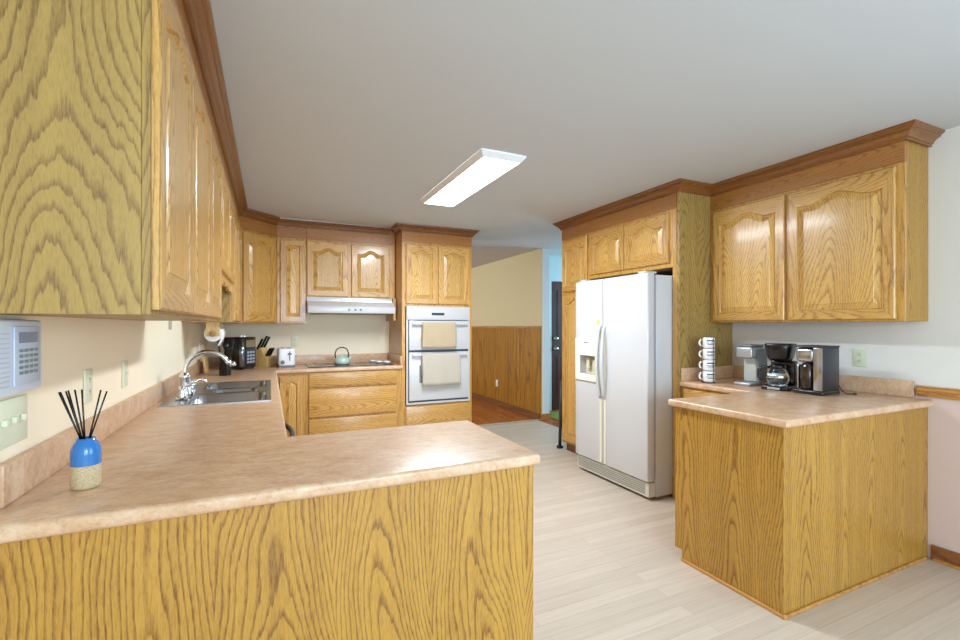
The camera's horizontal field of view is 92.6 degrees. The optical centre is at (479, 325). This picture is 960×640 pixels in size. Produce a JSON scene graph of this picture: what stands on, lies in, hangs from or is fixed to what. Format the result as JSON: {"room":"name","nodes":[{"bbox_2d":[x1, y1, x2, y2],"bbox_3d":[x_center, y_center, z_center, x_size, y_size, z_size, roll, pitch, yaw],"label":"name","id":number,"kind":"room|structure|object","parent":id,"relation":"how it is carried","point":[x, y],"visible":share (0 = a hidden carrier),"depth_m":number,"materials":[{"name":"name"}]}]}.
{"room":"kitchen","nodes":[
{"label":"kitchen","id":0,"kind":"room"},
{"bbox_2d":[0,314,206,462],"bbox_3d":[-0.863,0.117,0.368,0.100,2.445,9.790,0,0,-25],"label":"wall","id":1,"kind":"structure","parent":0,"point":[154,353],"depth_m":1.68,"materials":[{"name":"beige paint"}]},
{"bbox_2d":[0,394,27,449],"bbox_3d":[-1.145,0.235,1.125,0.017,0.116,0.164,0,0,-25],"label":"light switch","id":2,"kind":"object","parent":1,"relation":"attached to","point":[13,411],"visible":1,"depth_m":1.13,"materials":[{"name":"beige plastic"}]},
{"bbox_2d":[0,319,40,397],"bbox_3d":[-1.110,0.074,1.077,0.042,0.178,0.285,0,0,-25],"label":"intercom panel","id":3,"kind":"object","parent":1,"relation":"attached to","point":[20,340],"visible":1,"depth_m":1.09,"materials":[{"name":"white plastic"}]},
{"bbox_2d":[0,333,9,388],"bbox_3d":[-1.064,0.079,1.012,0.001,0.124,0.103,0,0,-25],"label":"speaker grille","id":4,"kind":"object","parent":3,"relation":"attached to","point":[4,337],"depth_m":1.04,"materials":[{"name":"grey plastic"}]},
{"bbox_2d":[83,369,91,403],"bbox_3d":[-1.370,0.210,1.604,0.010,0.116,0.072,0,0,-25],"label":"wall outlet","id":5,"kind":"object","parent":1,"relation":"attached to","point":[87,374],"visible":0.98,"depth_m":1.59,"materials":[{"name":"beige plastic"}]},
{"bbox_2d":[0,0,210,319],"bbox_3d":[-1.133,-0.565,1.493,0.344,1.075,1.039,0,0,-25],"label":"upper cabinet","id":6,"kind":"object","parent":1,"relation":"attached to","point":[105,125],"visible":0.99,"depth_m":1.05,"materials":[{"name":"brown wood"}]},
{"bbox_2d":[122,360,128,387],"bbox_3d":[-1.554,0.210,2.015,0.017,0.116,0.072,0,0,-25],"label":"light switch","id":7,"kind":"object","parent":1,"relation":"attached to","point":[125,372],"visible":1,"depth_m":2.01,"materials":[{"name":"beige plastic"}]},
{"bbox_2d":[118,95,221,320],"bbox_3d":[-1.458,-0.565,2.200,0.344,1.075,0.514,0,0,-25],"label":"upper cabinet","id":8,"kind":"object","parent":1,"relation":"attached to","point":[216,163],"visible":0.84,"depth_m":2.24,"materials":[{"name":"brown wood"}]},
{"bbox_2d":[185,346,188,360],"bbox_3d":[-2.248,0.210,3.523,0.017,0.116,0.072,0,0,-25],"label":"light switch","id":9,"kind":"object","parent":1,"relation":"attached to","point":[186,347],"visible":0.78,"depth_m":3.49,"materials":[{"name":"beige plastic"}]},
{"bbox_2d":[0,353,401,507],"bbox_3d":[-1.109,0.374,3.287,1.888,0.100,4.039,0,0,-25],"label":"backsplash","id":10,"kind":"structure","parent":1,"relation":"attached to","point":[22,472],"depth_m":1.58,"materials":[{"name":"laminate"}]},
{"bbox_2d":[182,192,241,322],"bbox_3d":[-2.199,-0.565,3.810,0.344,1.075,0.904,0,0,-25],"label":"upper cabinet","id":11,"kind":"object","parent":1,"relation":"attached to","point":[231,304],"visible":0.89,"depth_m":3.60,"materials":[{"name":"brown wood"}]},
{"bbox_2d":[206,322,222,336],"bbox_3d":[-2.069,0.028,3.579,0.090,0.108,0.339,0,0,-25],"label":"paper towel holder","id":12,"kind":"object","parent":11,"relation":"attached to","point":[212,328],"visible":0.96,"depth_m":3.43,"materials":[{"name":"brown wood"}]},
{"bbox_2d":[204,326,224,345],"bbox_3d":[-2.070,0.077,3.581,0.121,0.158,0.278,0,0,-25],"label":"paper towel roll","id":13,"kind":"object","parent":12,"relation":"hanging from","point":[222,331],"visible":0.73,"depth_m":3.47,"materials":[{"name":"white paper"}]},
{"bbox_2d":[219,140,234,294],"bbox_3d":[-1.788,-0.667,2.917,0.344,0.869,1.057,0,0,-25],"label":"upper cabinet","id":14,"kind":"object","parent":1,"relation":"attached to","point":[228,208],"visible":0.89,"depth_m":2.92,"materials":[{"name":"brown wood"}]},
{"bbox_2d":[182,0,390,234],"bbox_3d":[-1.491,-1.067,3.008,1.310,0.074,4.308,0,0,-4],"label":"crown molding","id":15,"kind":"structure","parent":1,"relation":"attached to","point":[199,15],"depth_m":2.29,"materials":[{"name":"brown wood"}]},
{"bbox_2d":[207,314,388,356],"bbox_3d":[-1.599,0.117,5.351,2.725,2.445,0.120,0,0,-25],"label":"wall","id":16,"kind":"structure","parent":0,"point":[321,334],"depth_m":5.20,"materials":[{"name":"beige paint"}]},
{"bbox_2d":[239,216,276,322],"bbox_3d":[-2.380,-0.565,4.575,0.653,1.075,0.635,0,0,-25],"label":"upper cabinet","id":17,"kind":"object","parent":16,"relation":"attached to","point":[259,239],"visible":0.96,"depth_m":4.48,"materials":[{"name":"brown wood"}]},
{"bbox_2d":[277,226,305,322],"bbox_3d":[-2.021,-0.565,4.910,0.281,1.075,0.326,0,0,-25],"label":"upper cabinet","id":18,"kind":"object","parent":16,"relation":"attached to","point":[291,241],"visible":0.99,"depth_m":4.76,"materials":[{"name":"brown wood"}]},
{"bbox_2d":[291,336,297,346],"bbox_3d":[-2.051,0.175,5.072,0.072,0.116,0.010,0,0,-25],"label":"wall outlet","id":19,"kind":"object","parent":16,"relation":"attached to","point":[294,339],"visible":1,"depth_m":5.07,"materials":[{"name":"beige plastic"}]},
{"bbox_2d":[306,297,394,314],"bbox_3d":[-1.446,-0.218,5.085,0.906,0.178,0.489,0,0,-25],"label":"range hood","id":20,"kind":"object","parent":16,"relation":"attached to","point":[314,305],"visible":0.93,"depth_m":4.91,"materials":[{"name":"white metal"}]},
{"bbox_2d":[306,228,394,298],"bbox_3d":[-1.461,-0.705,5.167,0.948,0.794,0.326,0,0,-25],"label":"upper cabinet","id":21,"kind":"object","parent":16,"relation":"attached to","point":[339,264],"visible":1,"depth_m":5.02,"materials":[{"name":"brown wood"}]},
{"bbox_2d":[386,299,395,320],"bbox_3d":[-1.038,-0.184,5.338,0.034,0.248,0.368,0,0,-25],"label":"strip","id":22,"kind":"object","parent":16,"relation":"attached to","point":[389,317],"visible":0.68,"depth_m":5.20,"materials":[{"name":"brown wood"}]},
{"bbox_2d":[472,248,541,413],"bbox_3d":[0.011,0.117,8.571,0.120,2.445,4.435,0,0,-25],"label":"wall","id":23,"kind":"structure","parent":0,"point":[508,291],"depth_m":7.45,"materials":[{"name":"beige paint"}]},
{"bbox_2d":[472,392,539,418],"bbox_3d":[-0.055,1.298,8.499,0.030,0.085,4.290,0,0,-25],"label":"trim","id":24,"kind":"structure","parent":23,"relation":"attached to","point":[517,409],"depth_m":7.38,"materials":[{"name":"brown wood"}]},
{"bbox_2d":[472,328,540,418],"bbox_3d":[-0.030,0.690,8.499,0.013,1.300,4.308,0,0,-25],"label":"wainscoting","id":25,"kind":"structure","parent":23,"relation":"attached to","point":[511,357],"depth_m":7.41,"materials":[{"name":"brown wood"}]},
{"bbox_2d":[472,326,541,328],"bbox_3d":[-0.036,0.022,8.491,0.029,0.035,4.320,0,0,-25],"label":"trim","id":26,"kind":"structure","parent":23,"relation":"attached to","point":[520,327],"depth_m":7.26,"materials":[{"name":"brown wood"}]},
{"bbox_2d":[542,248,548,413],"bbox_3d":[0.942,0.118,6.546,0.110,2.444,0.019,0,0,-25],"label":"trim","id":27,"kind":"structure","parent":23,"relation":"attached to","point":[545,252],"depth_m":6.53,"materials":[{"name":"white paint"}]},
{"bbox_2d":[541,413,550,419],"bbox_3d":[0.939,1.295,6.529,0.160,0.090,0.010,0,0,-25],"label":"trim","id":28,"kind":"structure","parent":23,"relation":"attached to","point":[547,416],"depth_m":6.53,"materials":[{"name":"brown wood"}]},
{"bbox_2d":[478,419,540,425],"bbox_3d":[0.241,1.336,6.263,1.370,0.008,0.060,0,0,-25],"label":"trim","id":29,"kind":"structure","parent":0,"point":[532,419],"depth_m":6.32,"materials":[{"name":"brown wood"}]},
{"bbox_2d":[549,256,561,410],"bbox_3d":[1.761,0.117,7.601,2.250,2.445,0.100,0,0,-25],"label":"wall","id":30,"kind":"structure","parent":0,"point":[555,263],"depth_m":7.26,"materials":[{"name":"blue paint"}]},
{"bbox_2d":[552,282,561,409],"bbox_3d":[1.548,0.318,7.443,0.900,2.045,0.108,0,0,-25],"label":"door","id":31,"kind":"structure","parent":30,"relation":"in","point":[556,286],"depth_m":7.31,"materials":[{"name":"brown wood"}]},
{"bbox_2d":[210,0,959,267],"bbox_3d":[0.786,-1.155,3.498,7.550,0.100,14.300,0,0,-25],"label":"ceiling","id":32,"kind":"structure","parent":0,"point":[342,111],"depth_m":2.15,"materials":[{"name":"grey paint"}]},
{"bbox_2d":[420,148,525,206],"bbox_3d":[-0.111,-1.085,3.498,0.320,0.037,1.280,0,0,-25],"label":"recessed light","id":33,"kind":"object","parent":32,"relation":"in","point":[485,166],"visible":1,"depth_m":3.29,"materials":[{"name":"white paint"}]},
{"bbox_2d":[472,397,959,639],"bbox_3d":[0.763,1.390,3.487,7.500,0.100,14.300,0,0,-25],"label":"floor","id":34,"kind":"structure","parent":0,"point":[608,565],"depth_m":2.36,"materials":[{"name":"beige wood"}]},
{"bbox_2d":[0,465,532,639],"bbox_3d":[-0.573,0.903,1.523,1.388,0.874,0.586,0,0,-25],"label":"base cabinet","id":35,"kind":"object","parent":34,"relation":"on","point":[451,558],"visible":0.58,"depth_m":1.25,"materials":[{"name":"brown wood"}]},
{"bbox_2d":[0,353,539,543],"bbox_3d":[-1.083,0.395,3.230,1.888,0.141,4.164,0,0,-25],"label":"countertop","id":36,"kind":"structure","parent":35,"relation":"on","point":[160,463],"depth_m":1.44,"materials":[{"name":"laminate"}]},
{"bbox_2d":[58,389,107,490],"bbox_3d":[-1.043,0.296,1.202,0.119,0.258,0.065,0,0,-25],"label":"reed diffuser","id":37,"kind":"object","parent":36,"relation":"on","point":[86,451],"visible":1,"depth_m":1.19,"materials":[{"name":"blue ceramic"}]},
{"bbox_2d":[202,356,209,373],"bbox_3d":[-2.478,0.348,4.144,0.042,0.150,0.200,0,0,-25],"label":"cutting board","id":38,"kind":"object","parent":36,"relation":"on","point":[204,358],"visible":1,"depth_m":4.06,"materials":[{"name":"brown wood"}]},
{"bbox_2d":[175,350,236,399],"bbox_3d":[-1.642,0.281,2.767,0.306,0.278,0.261,0,0,-25],"label":"faucet","id":39,"kind":"object","parent":36,"relation":"on","point":[184,390],"visible":1,"depth_m":2.71,"materials":[{"name":"silver metal"}]},
{"bbox_2d":[157,380,270,407],"bbox_3d":[-1.654,0.513,2.976,0.540,0.184,1.060,0,0,-25],"label":"sink","id":40,"kind":"object","parent":36,"relation":"in","point":[237,391],"visible":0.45,"depth_m":2.91,"materials":[{"name":"silver metal"}]},
{"bbox_2d":[190,379,207,390],"bbox_3d":[-1.831,0.382,2.977,0.114,0.077,0.044,0,0,-25],"label":"soap dispenser","id":41,"kind":"object","parent":40,"relation":"on","point":[192,387],"visible":0.47,"depth_m":2.96,"materials":[{"name":"silver metal"}]},
{"bbox_2d":[219,357,230,375],"bbox_3d":[-2.193,0.347,3.945,0.098,0.156,0.098,0,0,-25],"label":"utensil crock","id":42,"kind":"object","parent":36,"relation":"on","point":[224,369],"visible":0.83,"depth_m":3.90,"materials":[{"name":"black plastic"}]},
{"bbox_2d":[222,341,228,355],"bbox_3d":[-2.208,0.268,3.985,0.043,0.281,0.043,0,0,29],"label":"serving spoon","id":43,"kind":"object","parent":42,"relation":"in","point":[225,344],"visible":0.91,"depth_m":3.98,"materials":[{"name":"black plastic"}]},
{"bbox_2d":[222,341,228,348],"bbox_3d":[-2.210,0.166,3.986,0.056,0.078,0.018,0,0,-25],"label":"bowl","id":44,"kind":"object","parent":43,"relation":"on","point":[225,344],"depth_m":3.98,"materials":[{"name":"black plastic"}]},
{"bbox_2d":[229,339,233,356],"bbox_3d":[-2.163,0.262,3.962,0.068,0.293,0.047,0,0,39],"label":"spatula","id":45,"kind":"object","parent":42,"relation":"in","point":[231,340],"visible":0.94,"depth_m":3.96,"materials":[{"name":"black plastic"}]},
{"bbox_2d":[224,335,255,369],"bbox_3d":[-2.361,0.258,4.515,0.216,0.334,0.236,0,0,7],"label":"countertop oven","id":46,"kind":"object","parent":36,"relation":"on","point":[243,352],"visible":0.91,"depth_m":4.42,"materials":[{"name":"black plastic"}]},
{"bbox_2d":[255,347,272,366],"bbox_3d":[-2.258,0.325,4.789,0.155,0.198,0.100,0,0,10],"label":"knife block","id":47,"kind":"object","parent":36,"relation":"on","point":[262,360],"visible":0.81,"depth_m":4.74,"materials":[{"name":"brown wood"}]},
{"bbox_2d":[260,336,267,347],"bbox_3d":[-2.259,0.172,4.789,0.086,0.135,0.026,0,0,10],"label":"kitchen knife","id":48,"kind":"object","parent":47,"relation":"in","point":[266,337],"visible":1,"depth_m":4.78,"materials":[{"name":"black plastic"}]},
{"bbox_2d":[276,347,294,367],"bbox_3d":[-2.027,0.326,4.782,0.160,0.196,0.282,0,0,-29],"label":"toaster","id":49,"kind":"object","parent":36,"relation":"on","point":[286,355],"visible":1,"depth_m":4.68,"materials":[{"name":"white plastic"}]},
{"bbox_2d":[305,361,394,367],"bbox_3d":[-1.433,0.421,5.032,0.880,0.007,0.490,0,0,-25],"label":"cooktop","id":50,"kind":"object","parent":36,"relation":"in","point":[312,365],"visible":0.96,"depth_m":4.96,"materials":[{"name":"black glass"}]},
{"bbox_2d":[334,347,351,364],"bbox_3d":[-1.496,0.322,4.970,0.176,0.191,0.176,0,0,3],"label":"kettle","id":51,"kind":"object","parent":50,"relation":"on","point":[340,360],"visible":1,"depth_m":4.92,"materials":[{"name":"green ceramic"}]},
{"bbox_2d":[285,423,294,436],"bbox_3d":[-1.271,0.904,2.216,0.697,0.871,0.594,0,0,-25],"label":"dishwasher","id":52,"kind":"object","parent":34,"relation":"on","point":[289,428],"visible":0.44,"depth_m":2.38,"materials":[{"name":"grey plastic"}]},
{"bbox_2d":[277,373,304,436],"bbox_3d":[-1.979,0.903,4.768,0.261,0.874,0.619,0,0,-25],"label":"base cabinet","id":53,"kind":"object","parent":34,"relation":"on","point":[291,385],"visible":0.62,"depth_m":4.50,"materials":[{"name":"brown wood"}]},
{"bbox_2d":[305,369,401,434],"bbox_3d":[-1.413,0.903,5.028,0.982,0.874,0.618,0,0,-25],"label":"base cabinet","id":54,"kind":"object","parent":34,"relation":"on","point":[340,401],"visible":0.76,"depth_m":4.74,"materials":[{"name":"brown wood"}]},
{"bbox_2d":[389,231,471,425],"bbox_3d":[-0.592,0.119,5.411,0.825,2.442,0.609,0,0,-25],"label":"tall cabinet","id":55,"kind":"object","parent":34,"relation":"on","point":[434,270],"visible":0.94,"depth_m":5.13,"materials":[{"name":"brown wood"}]},
{"bbox_2d":[391,222,479,236],"bbox_3d":[-0.582,-1.067,5.388,0.970,0.074,0.662,0,0,-25],"label":"crown molding","id":56,"kind":"structure","parent":55,"relation":"attached to","point":[398,227],"depth_m":5.09,"materials":[{"name":"brown wood"}]},
{"bbox_2d":[405,306,469,404],"bbox_3d":[-0.561,0.323,5.360,0.750,1.078,0.616,0,0,-25],"label":"double oven","id":57,"kind":"object","parent":55,"relation":"in","point":[415,393],"visible":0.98,"depth_m":5.11,"materials":[{"name":"white metal"}]},
{"bbox_2d":[421,322,456,347],"bbox_3d":[-0.454,0.105,5.077,0.405,0.288,0.048,0,0,-25],"label":"dish towel","id":58,"kind":"object","parent":57,"relation":"hanging from","point":[434,334],"visible":1,"depth_m":5.06,"materials":[{"name":"beige fabric"}]},
{"bbox_2d":[421,353,460,386],"bbox_3d":[-0.427,0.482,5.089,0.456,0.358,0.048,0,0,-25],"label":"dish towel","id":59,"kind":"object","parent":57,"relation":"hanging from","point":[437,369],"visible":1,"depth_m":5.07,"materials":[{"name":"beige fabric"}]},
{"bbox_2d":[549,411,558,419],"bbox_3d":[1.546,1.334,6.775,1.030,0.012,0.980,0,0,-25],"label":"entry rug","id":60,"kind":"object","parent":34,"relation":"on","point":[554,414],"visible":0.04,"depth_m":6.79,"materials":[{"name":"green fabric"}]},
{"bbox_2d":[557,380,562,448],"bbox_3d":[1.038,0.967,5.091,0.402,0.747,0.075,0,0,-25],"label":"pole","id":61,"kind":"object","parent":34,"relation":"on","point":[559,445],"visible":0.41,"depth_m":5.00,"materials":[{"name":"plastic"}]},
{"bbox_2d":[562,221,597,453],"bbox_3d":[1.246,0.119,4.836,0.622,2.442,0.477,0,0,-25],"label":"pantry cabinet","id":62,"kind":"object","parent":34,"relation":"on","point":[575,239],"visible":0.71,"depth_m":4.76,"materials":[{"name":"brown wood"}]},
{"bbox_2d":[575,271,672,497],"bbox_3d":[1.429,0.458,4.055,0.881,1.765,0.907,0,0,-25],"label":"refrigerator","id":63,"kind":"object","parent":34,"relation":"on","point":[624,362],"visible":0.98,"depth_m":3.69,"materials":[{"name":"white metal"}]},
{"bbox_2d":[673,192,731,497],"bbox_3d":[1.791,0.119,3.676,0.602,2.442,0.065,0,0,-25],"label":"end panel","id":64,"kind":"object","parent":34,"relation":"on","point":[692,273],"visible":0.45,"depth_m":3.58,"materials":[{"name":"brown wood"}]},
{"bbox_2d":[682,387,729,397],"bbox_3d":[1.940,0.903,3.360,0.594,0.874,0.627,0,0,-25],"label":"base cabinet","id":65,"kind":"object","parent":34,"relation":"on","point":[686,391],"visible":0.06,"depth_m":3.40,"materials":[{"name":"brown wood"}]},
{"bbox_2d":[675,407,927,619],"bbox_3d":[1.859,0.903,2.651,1.332,0.874,0.634,0,0,-25],"label":"base cabinet","id":66,"kind":"object","parent":34,"relation":"on","point":[793,521],"visible":0.87,"depth_m":2.33,"materials":[{"name":"brown wood"}]},
{"bbox_2d":[668,365,933,427],"bbox_3d":[1.729,0.395,2.918,1.349,0.141,1.258,0,0,-25],"label":"countertop","id":67,"kind":"structure","parent":66,"relation":"on","point":[875,396],"depth_m":2.60,"materials":[{"name":"laminate"}]},
{"bbox_2d":[701,337,715,382],"bbox_3d":[1.710,0.252,3.428,0.100,0.344,0.100,0,0,-25],"label":"mug rack","id":68,"kind":"object","parent":67,"relation":"on","point":[701,337],"visible":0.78,"depth_m":3.42,"materials":[{"name":"grey metal"}]},
{"bbox_2d":[699,371,714,381],"bbox_3d":[1.705,0.378,3.433,0.086,0.080,0.096,0,0,-25],"label":"mug","id":69,"kind":"object","parent":68,"relation":"in","point":[707,375],"visible":0.94,"depth_m":3.40,"materials":[{"name":"white ceramic"}]},
{"bbox_2d":[699,360,714,370],"bbox_3d":[1.705,0.294,3.433,0.086,0.080,0.096,0,0,-25],"label":"mug","id":70,"kind":"object","parent":69,"relation":"on","point":[707,364],"visible":0.93,"depth_m":3.40,"materials":[{"name":"white ceramic"}]},
{"bbox_2d":[699,348,714,359],"bbox_3d":[1.705,0.211,3.433,0.086,0.080,0.096,0,0,-25],"label":"mug","id":71,"kind":"object","parent":70,"relation":"on","point":[707,353],"visible":0.94,"depth_m":3.40,"materials":[{"name":"white ceramic"}]},
{"bbox_2d":[699,337,714,348],"bbox_3d":[1.705,0.128,3.433,0.086,0.080,0.096,0,0,-25],"label":"mug","id":72,"kind":"object","parent":71,"relation":"on","point":[707,341],"visible":0.98,"depth_m":3.40,"materials":[{"name":"white ceramic"}]},
{"bbox_2d":[734,344,766,385],"bbox_3d":[1.949,0.279,3.304,0.178,0.292,0.136,0,0,-26],"label":"brewer","id":73,"kind":"object","parent":67,"relation":"on","point":[754,355],"visible":0.94,"depth_m":3.27,"materials":[{"name":"silver metal"}]},
{"bbox_2d":[757,343,797,390],"bbox_3d":[2.004,0.271,3.089,0.212,0.307,0.192,0,0,-37],"label":"drip coffee maker","id":74,"kind":"object","parent":67,"relation":"on","point":[782,374],"visible":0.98,"depth_m":3.04,"materials":[{"name":"black plastic"}]},
{"bbox_2d":[764,343,796,360],"bbox_3d":[2.025,0.176,3.088,0.176,0.117,0.166,0,0,-37],"label":"basket","id":75,"kind":"object","parent":74,"relation":"on","point":[774,351],"depth_m":3.03,"materials":[{"name":"black plastic"}]},
{"bbox_2d":[793,345,856,395],"bbox_3d":[2.171,0.273,2.877,0.290,0.302,0.229,0,0,-25],"label":"coffee maker","id":76,"kind":"object","parent":67,"relation":"on","point":[818,374],"visible":1,"depth_m":2.82,"materials":[{"name":"black plastic"}]},
{"bbox_2d":[732,126,959,557],"bbox_3d":[3.239,0.117,1.441,0.160,2.445,8.313,0,0,-25],"label":"wall","id":77,"kind":"structure","parent":0,"point":[926,353],"depth_m":2.63,"materials":[{"name":"white paint"}]},
{"bbox_2d":[589,193,676,278],"bbox_3d":[1.565,-0.781,4.141,0.622,0.642,1.045,0,0,-25],"label":"upper cabinet","id":78,"kind":"object","parent":77,"relation":"attached to","point":[642,237],"visible":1,"depth_m":3.92,"materials":[{"name":"brown wood"}]},
{"bbox_2d":[553,119,944,229],"bbox_3d":[1.705,-1.067,3.776,0.674,0.074,2.932,0,0,-25],"label":"crown molding","id":79,"kind":"structure","parent":78,"relation":"attached to","point":[916,131],"depth_m":3.12,"materials":[{"name":"brown wood"}]},
{"bbox_2d":[681,365,914,397],"bbox_3d":[2.056,0.374,3.115,0.589,0.100,1.172,0,0,-25],"label":"backsplash","id":80,"kind":"structure","parent":77,"relation":"attached to","point":[894,387],"depth_m":2.95,"materials":[{"name":"laminate"}]},
{"bbox_2d":[710,140,927,322],"bbox_3d":[2.209,-0.565,3.152,0.279,1.075,1.232,0,0,-25],"label":"upper cabinet","id":81,"kind":"object","parent":77,"relation":"attached to","point":[845,239],"visible":1,"depth_m":2.86,"materials":[{"name":"brown wood"}]},
{"bbox_2d":[853,348,865,366],"bbox_3d":[2.448,0.205,2.958,0.010,0.116,0.072,0,0,-25],"label":"wall outlet","id":82,"kind":"object","parent":77,"relation":"attached to","point":[859,355],"visible":1,"depth_m":2.95,"materials":[{"name":"green"}]},
{"bbox_2d":[916,385,959,399],"bbox_3d":[3.727,0.379,0.157,0.026,0.062,5.572,0,0,-25],"label":"trim","id":83,"kind":"structure","parent":77,"relation":"attached to","point":[925,391],"depth_m":2.60,"materials":[{"name":"brown wood"}]},
{"bbox_2d":[931,544,959,566],"bbox_3d":[3.744,1.298,0.131,0.016,0.085,5.510,0,0,-25],"label":"baseboard","id":84,"kind":"structure","parent":77,"relation":"attached to","point":[937,552],"depth_m":2.57,"materials":[{"name":"brown wood"}]},
{"bbox_2d":[932,558,959,569],"bbox_3d":[3.731,1.331,0.119,0.018,0.018,5.500,0,0,-25],"label":"trim","id":85,"kind":"structure","parent":77,"relation":"attached to","point":[933,559],"depth_m":2.56,"materials":[{"name":"brown wood"}]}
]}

